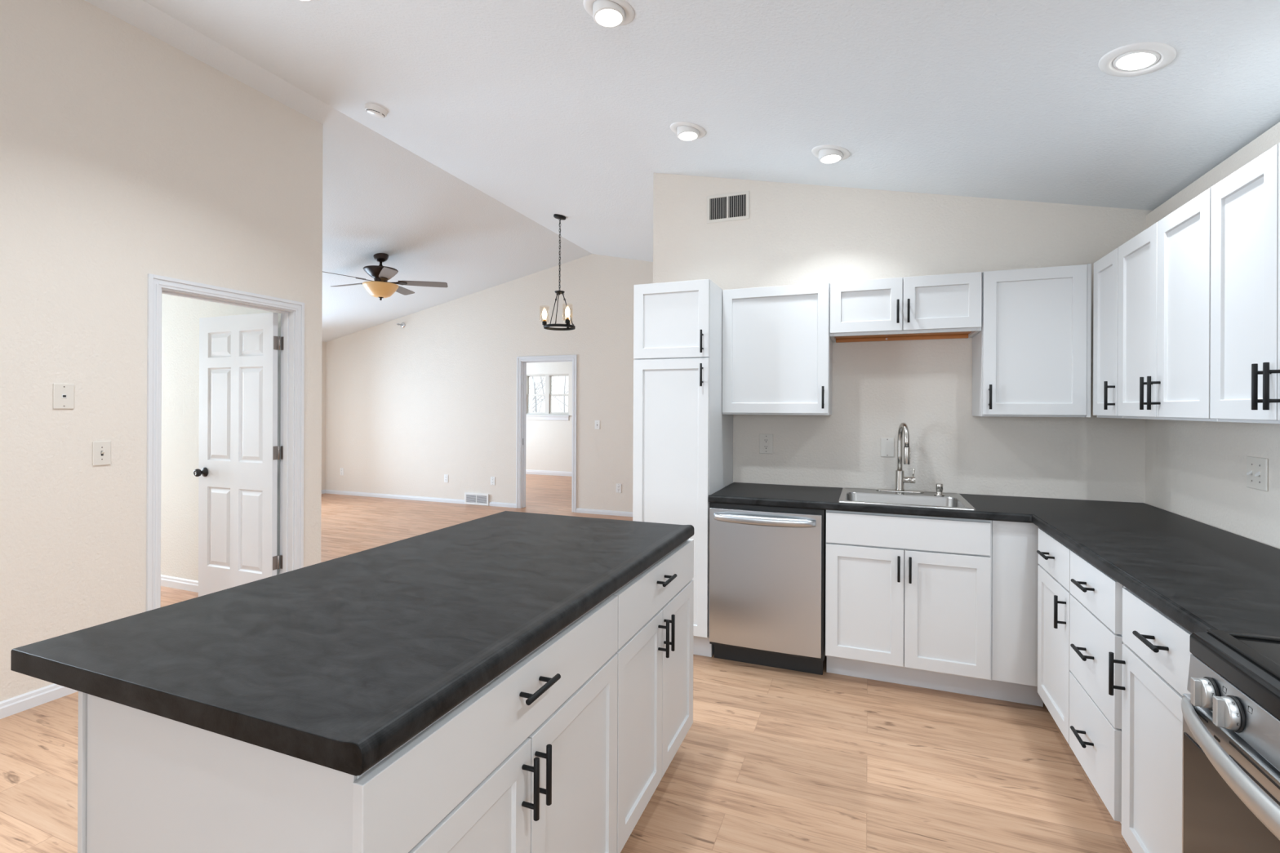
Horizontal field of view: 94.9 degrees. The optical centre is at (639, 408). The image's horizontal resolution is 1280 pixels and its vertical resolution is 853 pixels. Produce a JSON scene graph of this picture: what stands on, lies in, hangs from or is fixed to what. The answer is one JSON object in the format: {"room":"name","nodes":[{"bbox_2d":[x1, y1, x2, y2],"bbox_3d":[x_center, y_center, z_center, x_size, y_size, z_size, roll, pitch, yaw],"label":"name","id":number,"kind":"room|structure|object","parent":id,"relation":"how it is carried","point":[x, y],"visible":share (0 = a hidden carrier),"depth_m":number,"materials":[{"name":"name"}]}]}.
{"room":"kitchen","nodes":[
{"label":"kitchen","id":0,"kind":"room"},
{"bbox_2d":[0,0,323,702],"bbox_3d":[-3.406,-0.314,1.280,0.120,3.368,6.156,0,0,21],"label":"wall","id":1,"kind":"structure","parent":0,"point":[126,156],"depth_m":2.95,"materials":[{"name":"beige paint"}]},
{"bbox_2d":[0,684,78,719],"bbox_3d":[-3.327,1.335,1.317,0.014,0.072,6.048,0,0,21],"label":"baseboard","id":2,"kind":"structure","parent":1,"relation":"attached to","point":[16,704],"depth_m":2.69,"materials":[{"name":"white paint"}]},
{"bbox_2d":[53,383,74,408],"bbox_3d":[-2.747,-0.057,2.801,0.009,0.120,0.078,0,0,21],"label":"jack plate","id":3,"kind":"object","parent":1,"relation":"attached to","point":[63,393],"visible":1,"depth_m":2.80,"materials":[{"name":"white plastic"}]},
{"bbox_2d":[92,440,111,466],"bbox_3d":[-2.689,0.226,2.939,0.019,0.120,0.074,0,0,21],"label":"light switch","id":4,"kind":"object","parent":1,"relation":"attached to","point":[101,451],"visible":1,"depth_m":2.94,"materials":[{"name":"white plastic"}]},
{"bbox_2d":[146,273,304,611],"bbox_3d":[-2.508,0.329,3.576,0.136,2.090,0.923,0,0,21],"label":"trim","id":5,"kind":"structure","parent":1,"relation":"attached to","point":[292,313],"depth_m":3.79,"materials":[{"name":"white paint"}]},
{"bbox_2d":[193,312,284,596],"bbox_3d":[-2.773,0.359,4.027,0.783,1.997,0.106,0,0,20],"label":"door","id":6,"kind":"structure","parent":1,"relation":"in","point":[237,472],"depth_m":4.03,"materials":[{"name":"white paint"}]},
{"bbox_2d":[160,293,280,581],"bbox_3d":[-4.427,-0.306,4.905,4.410,3.343,0.140,0,0,21],"label":"wall","id":7,"kind":"structure","parent":0,"point":[180,316],"depth_m":4.46,"materials":[{"name":"white paint"}]},
{"bbox_2d":[160,574,198,592],"bbox_3d":[-4.462,1.326,4.833,4.410,0.080,0.014,0,0,21],"label":"baseboard","id":8,"kind":"structure","parent":7,"relation":"attached to","point":[191,585],"depth_m":4.45,"materials":[{"name":"white paint"}]},
{"bbox_2d":[321,341,326,489],"bbox_3d":[-6.093,0.146,6.874,0.120,2.426,5.757,0,0,21],"label":"wall","id":9,"kind":"structure","parent":0,"point":[323,344],"depth_m":9.39,"materials":[{"name":"beige paint"}]},
{"bbox_2d":[325,253,653,511],"bbox_3d":[-1.813,-0.327,8.235,6.868,3.409,0.120,0,0,21],"label":"wall","id":10,"kind":"structure","parent":0,"point":[424,401],"depth_m":8.34,"materials":[{"name":"beige paint"}]},
{"bbox_2d":[340,467,343,475],"bbox_3d":[-4.716,1.004,9.292,0.072,0.116,0.009,0,0,21],"label":"electrical outlet","id":11,"kind":"object","parent":10,"relation":"attached to","point":[341,468],"visible":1,"depth_m":9.29,"materials":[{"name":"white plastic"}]},
{"bbox_2d":[396,322,404,328],"bbox_3d":[-3.596,-1.252,8.796,0.086,0.086,0.130,0,0,21],"label":"sprinkler head","id":12,"kind":"object","parent":10,"relation":"attached to","point":[402,324],"visible":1,"depth_m":8.83},
{"bbox_2d":[444,474,448,482],"bbox_3d":[-2.824,1.023,8.556,0.072,0.116,0.009,0,0,21],"label":"electrical outlet","id":13,"kind":"object","parent":10,"relation":"attached to","point":[446,476],"visible":1,"depth_m":8.55,"materials":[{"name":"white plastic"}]},
{"bbox_2d":[464,492,488,506],"bbox_3d":[-2.319,1.291,8.351,0.405,0.165,0.024,0,0,21],"label":"air vent","id":14,"kind":"object","parent":10,"relation":"in","point":[476,499],"visible":1,"depth_m":8.34,"materials":[{"name":"white plastic"}]},
{"bbox_2d":[325,489,632,516],"bbox_3d":[-1.901,1.348,8.194,6.748,0.058,0.014,0,0,21],"label":"baseboard","id":15,"kind":"structure","parent":10,"relation":"attached to","point":[327,491],"depth_m":8.56,"materials":[{"name":"white paint"}]},
{"bbox_2d":[490,476,494,484],"bbox_3d":[-2.071,1.022,8.263,0.072,0.116,0.009,0,0,21],"label":"electrical outlet","id":16,"kind":"object","parent":10,"relation":"attached to","point":[492,478],"visible":1,"depth_m":8.26,"materials":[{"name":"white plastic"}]},
{"bbox_2d":[515,355,577,512],"bbox_3d":[-1.251,0.335,8.006,0.924,2.090,0.136,0,0,21],"label":"trim","id":17,"kind":"structure","parent":10,"relation":"attached to","point":[522,362],"depth_m":8.10,"materials":[{"name":"white paint"}]},
{"bbox_2d":[595,420,599,429],"bbox_3d":[-0.560,0.216,7.672,0.072,0.116,0.019,0,0,21],"label":"light switch","id":18,"kind":"object","parent":10,"relation":"attached to","point":[597,422],"visible":1,"depth_m":7.67,"materials":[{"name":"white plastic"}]},
{"bbox_2d":[616,483,621,493],"bbox_3d":[-0.275,1.030,7.565,0.072,0.116,0.009,0,0,21],"label":"electrical outlet","id":19,"kind":"object","parent":10,"relation":"attached to","point":[618,486],"visible":1,"depth_m":7.56,"materials":[{"name":"white plastic"}]},
{"bbox_2d":[525,361,572,471],"bbox_3d":[-0.564,0.163,11.657,7.100,2.440,0.140,0,0,21],"label":"wall","id":20,"kind":"structure","parent":0,"point":[548,443],"depth_m":12.07,"materials":[{"name":"white paint"}]},
{"bbox_2d":[526,373,569,420],"bbox_3d":[-1.913,-0.228,12.158,1.080,0.950,0.165,0,0,21],"label":"window","id":21,"kind":"structure","parent":20,"relation":"in","point":[548,415],"depth_m":12.14,"materials":[{"name":"grey plastic"}]},
{"bbox_2d":[525,469,572,476],"bbox_3d":[-0.597,1.338,11.585,6.900,0.090,0.014,0,0,21],"label":"baseboard","id":22,"kind":"structure","parent":20,"relation":"attached to","point":[527,472],"depth_m":12.07,"materials":[{"name":"white paint"}]},
{"bbox_2d":[0,474,1132,852],"bbox_3d":[-1.821,1.402,4.799,9.739,0.050,13.870,0,0,21],"label":"floor","id":23,"kind":"structure","parent":0,"point":[770,759],"depth_m":2.27,"materials":[{"name":"brown wood"}]},
{"bbox_2d":[77,595,617,852],"bbox_3d":[-0.528,0.948,1.365,0.722,0.871,0.906,0,0,21],"label":"base cabinet","id":24,"kind":"object","parent":23,"relation":"on","point":[527,762],"visible":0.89,"depth_m":1.03,"materials":[{"name":"white wood"}]},
{"bbox_2d":[10,511,693,776],"bbox_3d":[-0.500,0.489,1.749,0.896,0.045,1.661,0,0,21],"label":"countertop","id":25,"kind":"structure","parent":24,"relation":"on","point":[338,664],"depth_m":1.20,"materials":[{"name":"black stone"}]},
{"bbox_2d":[611,538,693,852],"bbox_3d":[-0.223,0.949,2.148,0.722,0.871,0.772,0,0,21],"label":"base cabinet","id":26,"kind":"object","parent":23,"relation":"on","point":[655,608],"visible":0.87,"depth_m":1.95,"materials":[{"name":"white wood"}]},
{"bbox_2d":[632,279,733,657],"bbox_3d":[0.270,0.341,3.542,0.443,2.091,0.660,0,0,21],"label":"pantry cabinet","id":27,"kind":"object","parent":23,"relation":"on","point":[683,438],"visible":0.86,"depth_m":3.28,"materials":[{"name":"white wood"}]},
{"bbox_2d":[709,502,826,675],"bbox_3d":[0.747,0.953,3.324,0.597,0.872,0.660,0,0,21],"label":"dishwasher","id":28,"kind":"object","parent":23,"relation":"on","point":[767,563],"visible":0.94,"depth_m":3.07,"materials":[{"name":"silver metal"}]},
{"bbox_2d":[825,510,1043,706],"bbox_3d":[1.492,0.955,3.069,0.965,0.874,0.658,0,0,21],"label":"base cabinet","id":29,"kind":"object","parent":23,"relation":"on","point":[944,604],"visible":0.9,"depth_m":2.81,"materials":[{"name":"white wood"}]},
{"bbox_2d":[708,482,1279,636],"bbox_3d":[1.203,0.495,2.396,2.126,0.040,2.127,0,0,21],"label":"countertop","id":30,"kind":"structure","parent":29,"relation":"on","point":[1202,576],"depth_m":2.06,"materials":[{"name":"black stone"}]},
{"bbox_2d":[875,422,924,493],"bbox_3d":[1.458,0.275,3.292,0.250,0.390,0.146,0,0,21],"label":"faucet","id":31,"kind":"object","parent":30,"relation":"on","point":[900,479],"visible":1,"depth_m":3.31,"materials":[{"name":"silver metal"}]},
{"bbox_2d":[838,483,975,511],"bbox_3d":[1.382,0.535,3.104,0.612,0.252,0.554,0,0,21],"label":"sink","id":32,"kind":"object","parent":30,"relation":"in","point":[851,495],"depth_m":3.19,"materials":[{"name":"silver metal"}]},
{"bbox_2d":[844,492,964,506],"bbox_3d":[1.363,0.567,3.061,0.549,0.188,0.348,0,0,21],"label":"basin","id":33,"kind":"object","parent":32,"relation":"in","point":[872,497],"depth_m":3.20,"materials":[{"name":"silver metal"}]},
{"bbox_2d":[1036,528,1071,744],"bbox_3d":[1.949,0.957,2.292,0.656,0.874,0.451,0,0,21],"label":"base cabinet","id":34,"kind":"object","parent":23,"relation":"on","point":[1054,593],"visible":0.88,"depth_m":2.38,"materials":[{"name":"white wood"}]},
{"bbox_2d":[1069,550,1125,824],"bbox_3d":[1.785,0.956,1.871,0.656,0.874,0.452,0,0,21],"label":"base cabinet","id":35,"kind":"object","parent":23,"relation":"on","point":[1095,611],"visible":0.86,"depth_m":1.92,"materials":[{"name":"white wood"}]},
{"bbox_2d":[1108,587,1191,852],"bbox_3d":[1.601,0.956,1.398,0.656,0.874,0.560,0,0,21],"label":"base cabinet","id":36,"kind":"object","parent":23,"relation":"on","point":[1156,653],"visible":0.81,"depth_m":1.56,"materials":[{"name":"white wood"}]},
{"bbox_2d":[1181,629,1279,852],"bbox_3d":[1.309,0.920,0.797,0.734,0.902,0.768,0,0,21],"label":"range","id":37,"kind":"object","parent":23,"relation":"on","point":[1231,711],"visible":1,"depth_m":1.10,"materials":[{"name":"silver metal"}]},
{"bbox_2d":[1189,629,1279,719],"bbox_3d":[1.341,0.496,0.786,0.650,0.054,0.768,0,0,21],"label":"cooktop","id":38,"kind":"object","parent":37,"relation":"in","point":[1248,664],"depth_m":1.12,"materials":[{"name":"silver metal"}]},
{"bbox_2d":[84,0,1279,342],"bbox_3d":[-2.441,-1.582,3.075,9.669,1.145,10.197,0,0,21],"label":"ceiling","id":39,"kind":"structure","parent":0,"point":[504,117],"depth_m":2.80,"materials":[{"name":"white paint"}]},
{"bbox_2d":[364,102,387,118],"bbox_3d":[-1.712,-1.929,3.813,0.140,0.064,0.142,0,0,8],"label":"smoke detector","id":40,"kind":"object","parent":39,"relation":"attached to","point":[375,110],"visible":1,"depth_m":3.77,"materials":[{"name":"white plastic"}]},
{"bbox_2d":[324,253,448,300],"bbox_3d":[-2.917,-1.456,6.531,1.312,0.522,1.371,0,0,21],"label":"ceiling fan","id":41,"kind":"object","parent":39,"relation":"hanging from","point":[380,288],"visible":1,"depth_m":6.43,"materials":[{"name":"brown wood"}]},
{"bbox_2d":[542,213,575,330],"bbox_3d":[-0.811,-1.366,5.843,0.344,1.140,0.347,0,0,-19],"label":"pendant light","id":42,"kind":"object","parent":39,"relation":"hanging from","point":[569,327],"visible":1,"depth_m":5.86,"materials":[{"name":"black metal"}]},
{"bbox_2d":[542,308,546,324],"bbox_3d":[-0.955,-0.918,5.876,0.096,0.206,0.096,0,0,21],"label":"bulb","id":43,"kind":"object","parent":42,"relation":"attached to","point":[544,313],"depth_m":5.86,"materials":[{"name":"white glass"}]},
{"bbox_2d":[564,306,569,324],"bbox_3d":[-0.708,-0.917,5.746,0.096,0.206,0.096,0,0,21],"label":"bulb","id":44,"kind":"object","parent":42,"relation":"attached to","point":[567,311],"depth_m":5.73,"materials":[{"name":"white glass"}]},
{"bbox_2d":[582,0,634,27],"bbox_3d":[-0.117,-1.496,2.207,0.194,0.068,0.198,0,0,21],"label":"ceiling light","id":45,"kind":"object","parent":39,"relation":"attached to","point":[606,13],"visible":1,"depth_m":2.19,"materials":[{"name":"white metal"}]},
{"bbox_2d":[670,121,706,141],"bbox_3d":[0.259,-1.493,3.159,0.194,0.068,0.198,0,0,21],"label":"ceiling light","id":46,"kind":"object","parent":39,"relation":"attached to","point":[685,131],"visible":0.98,"depth_m":3.12,"materials":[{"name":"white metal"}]},
{"bbox_2d":[811,144,850,163],"bbox_3d":[1.000,-1.337,3.081,0.194,0.068,0.198,0,0,21],"label":"ceiling light","id":47,"kind":"object","parent":39,"relation":"attached to","point":[826,153],"visible":0.98,"depth_m":3.04,"materials":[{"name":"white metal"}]},
{"bbox_2d":[1097,41,1177,76],"bbox_3d":[1.604,-1.135,1.899,0.194,0.067,0.198,0,0,21],"label":"ceiling light","id":48,"kind":"object","parent":39,"relation":"attached to","point":[1138,59],"visible":0.99,"depth_m":1.89,"materials":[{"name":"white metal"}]},
{"bbox_2d":[653,173,1151,503],"bbox_3d":[1.412,-0.098,3.522,2.800,2.979,0.120,0,0,21],"label":"wall","id":49,"kind":"structure","parent":0,"point":[793,233],"depth_m":3.41,"materials":[{"name":"beige paint"}]},
{"bbox_2d":[706,190,749,223],"bbox_3d":[0.565,-1.295,3.784,0.277,0.178,0.008,0,0,21],"label":"air vent","id":50,"kind":"object","parent":49,"relation":"in","point":[731,206],"visible":1,"depth_m":3.78,"materials":[{"name":"white plastic"}]},
{"bbox_2d":[759,434,773,453],"bbox_3d":[0.793,0.224,3.693,0.084,0.124,0.009,0,0,21],"label":"electrical outlet","id":51,"kind":"object","parent":49,"relation":"attached to","point":[766,441],"visible":1,"depth_m":3.69,"materials":[{"name":"white plastic"}]},
{"bbox_2d":[763,438,768,448],"bbox_3d":[0.792,0.224,3.690,0.033,0.067,0.002,0,0,21],"label":"receptacle","id":52,"kind":"object","parent":51,"relation":"attached to","point":[766,441],"depth_m":3.69,"materials":[{"name":"white plastic"}]},
{"bbox_2d":[722,282,832,415],"bbox_3d":[0.816,-0.332,3.493,0.604,0.739,0.360,0,0,21],"label":"upper cabinet","id":53,"kind":"object","parent":49,"relation":"attached to","point":[777,344],"visible":0.99,"depth_m":3.36,"materials":[{"name":"white wood"}]},
{"bbox_2d":[880,437,893,457],"bbox_3d":[1.448,0.229,3.439,0.074,0.112,0.007,0,0,21],"label":"blank plate","id":54,"kind":"object","parent":49,"relation":"attached to","point":[886,443],"visible":1,"depth_m":3.44,"materials":[{"name":"white plastic"}]},
{"bbox_2d":[829,271,982,342],"bbox_3d":[1.445,-0.546,3.249,0.740,0.304,0.360,0,0,21],"label":"upper cabinet","id":55,"kind":"object","parent":49,"relation":"attached to","point":[940,306],"visible":1,"depth_m":3.12,"materials":[{"name":"white wood"}]},
{"bbox_2d":[972,263,1091,417],"bbox_3d":[2.003,-0.326,3.031,0.456,0.739,0.360,0,0,21],"label":"upper cabinet","id":56,"kind":"object","parent":49,"relation":"attached to","point":[1032,349],"visible":0.99,"depth_m":2.91,"materials":[{"name":"white wood"}]},
{"bbox_2d":[1145,121,1279,549],"bbox_3d":[1.396,0.199,-0.214,0.120,2.384,6.854,0,0,21],"label":"wall","id":57,"kind":"structure","parent":0,"point":[1195,470],"depth_m":2.39,"materials":[{"name":"beige paint"}]},
{"bbox_2d":[1093,247,1123,418],"bbox_3d":[2.243,-0.325,2.621,0.360,0.739,0.308,0,0,21],"label":"upper cabinet","id":58,"kind":"object","parent":57,"relation":"attached to","point":[1105,293],"visible":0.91,"depth_m":2.67,"materials":[{"name":"white wood"}]},
{"bbox_2d":[1117,187,1217,422],"bbox_3d":[2.054,-0.326,2.135,0.360,0.739,0.731,0,0,21],"label":"upper cabinet","id":59,"kind":"object","parent":57,"relation":"attached to","point":[1164,323],"visible":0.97,"depth_m":2.12,"materials":[{"name":"white wood"}]},
{"bbox_2d":[1209,142,1279,423],"bbox_3d":[1.802,-0.327,1.490,0.360,0.739,0.650,0,0,21],"label":"upper cabinet","id":60,"kind":"object","parent":57,"relation":"attached to","point":[1245,382],"visible":1,"depth_m":1.68,"materials":[{"name":"white wood"}]},
{"bbox_2d":[1246,456,1267,491],"bbox_3d":[2.234,0.236,2.135,0.020,0.116,0.118,0,0,21],"label":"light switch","id":61,"kind":"object","parent":57,"relation":"attached to","point":[1256,467],"visible":1,"depth_m":2.12,"materials":[{"name":"white plastic"}]},
{"label":"outside","id":62,"kind":"structure","parent":0,"visible":0},
{"bbox_3d":[-3.893,2.118,17.605,70.000,0.300,90.000,0,0,21],"label":"ground","id":63,"kind":"structure","parent":62,"visible":0},
{"bbox_2d":[528,376,545,412],"bbox_3d":[-4.122,-2.019,18.417,4.194,8.029,2.815,0,0,25],"label":"bare tree","id":64,"kind":"object","parent":63,"relation":"on","point":[539,376],"visible":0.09,"depth_m":18.50,"materials":[{"name":"grey plant"}]},
{"bbox_2d":[528,377,545,412],"bbox_3d":[-6.416,-1.403,26.798,3.550,6.780,4.567,0,0,4],"label":"bare tree","id":65,"kind":"object","parent":63,"relation":"on","point":[529,377],"visible":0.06,"depth_m":28.00,"materials":[{"name":"grey plant"}]},
{"bbox_2d":[528,376,557,412],"bbox_3d":[-5.358,-2.909,32.106,3.867,9.786,4.610,0,0,10],"label":"bare tree","id":66,"kind":"object","parent":63,"relation":"on","point":[533,381],"visible":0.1,"depth_m":31.62,"materials":[{"name":"grey plant"}]},
{"bbox_2d":[529,377,559,412],"bbox_3d":[-6.241,-1.820,37.276,3.482,7.620,4.104,0,0,-25],"label":"bare tree","id":67,"kind":"object","parent":63,"relation":"on","point":[540,377],"visible":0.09,"depth_m":37.20,"materials":[{"name":"grey plant"}]},
{"bbox_2d":[528,377,563,411],"bbox_3d":[-5.208,-2.859,22.723,5.103,9.697,5.384,0,0,-25],"label":"bare tree","id":68,"kind":"object","parent":63,"relation":"on","point":[534,377],"visible":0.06,"depth_m":23.03,"materials":[{"name":"grey plant"}]},
{"bbox_2d":[532,376,568,412],"bbox_3d":[-1.544,-1.020,16.358,4.247,6.071,2.091,0,0,42],"label":"bare tree","id":69,"kind":"object","parent":63,"relation":"on","point":[538,376],"visible":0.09,"depth_m":16.10,"materials":[{"name":"grey plant"}]},
{"bbox_2d":[551,376,568,412],"bbox_3d":[-4.678,-2.884,43.131,5.524,9.745,4.444,0,0,15],"label":"bare tree","id":70,"kind":"object","parent":63,"relation":"on","point":[565,376],"visible":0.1,"depth_m":42.78,"materials":[{"name":"grey plant"}]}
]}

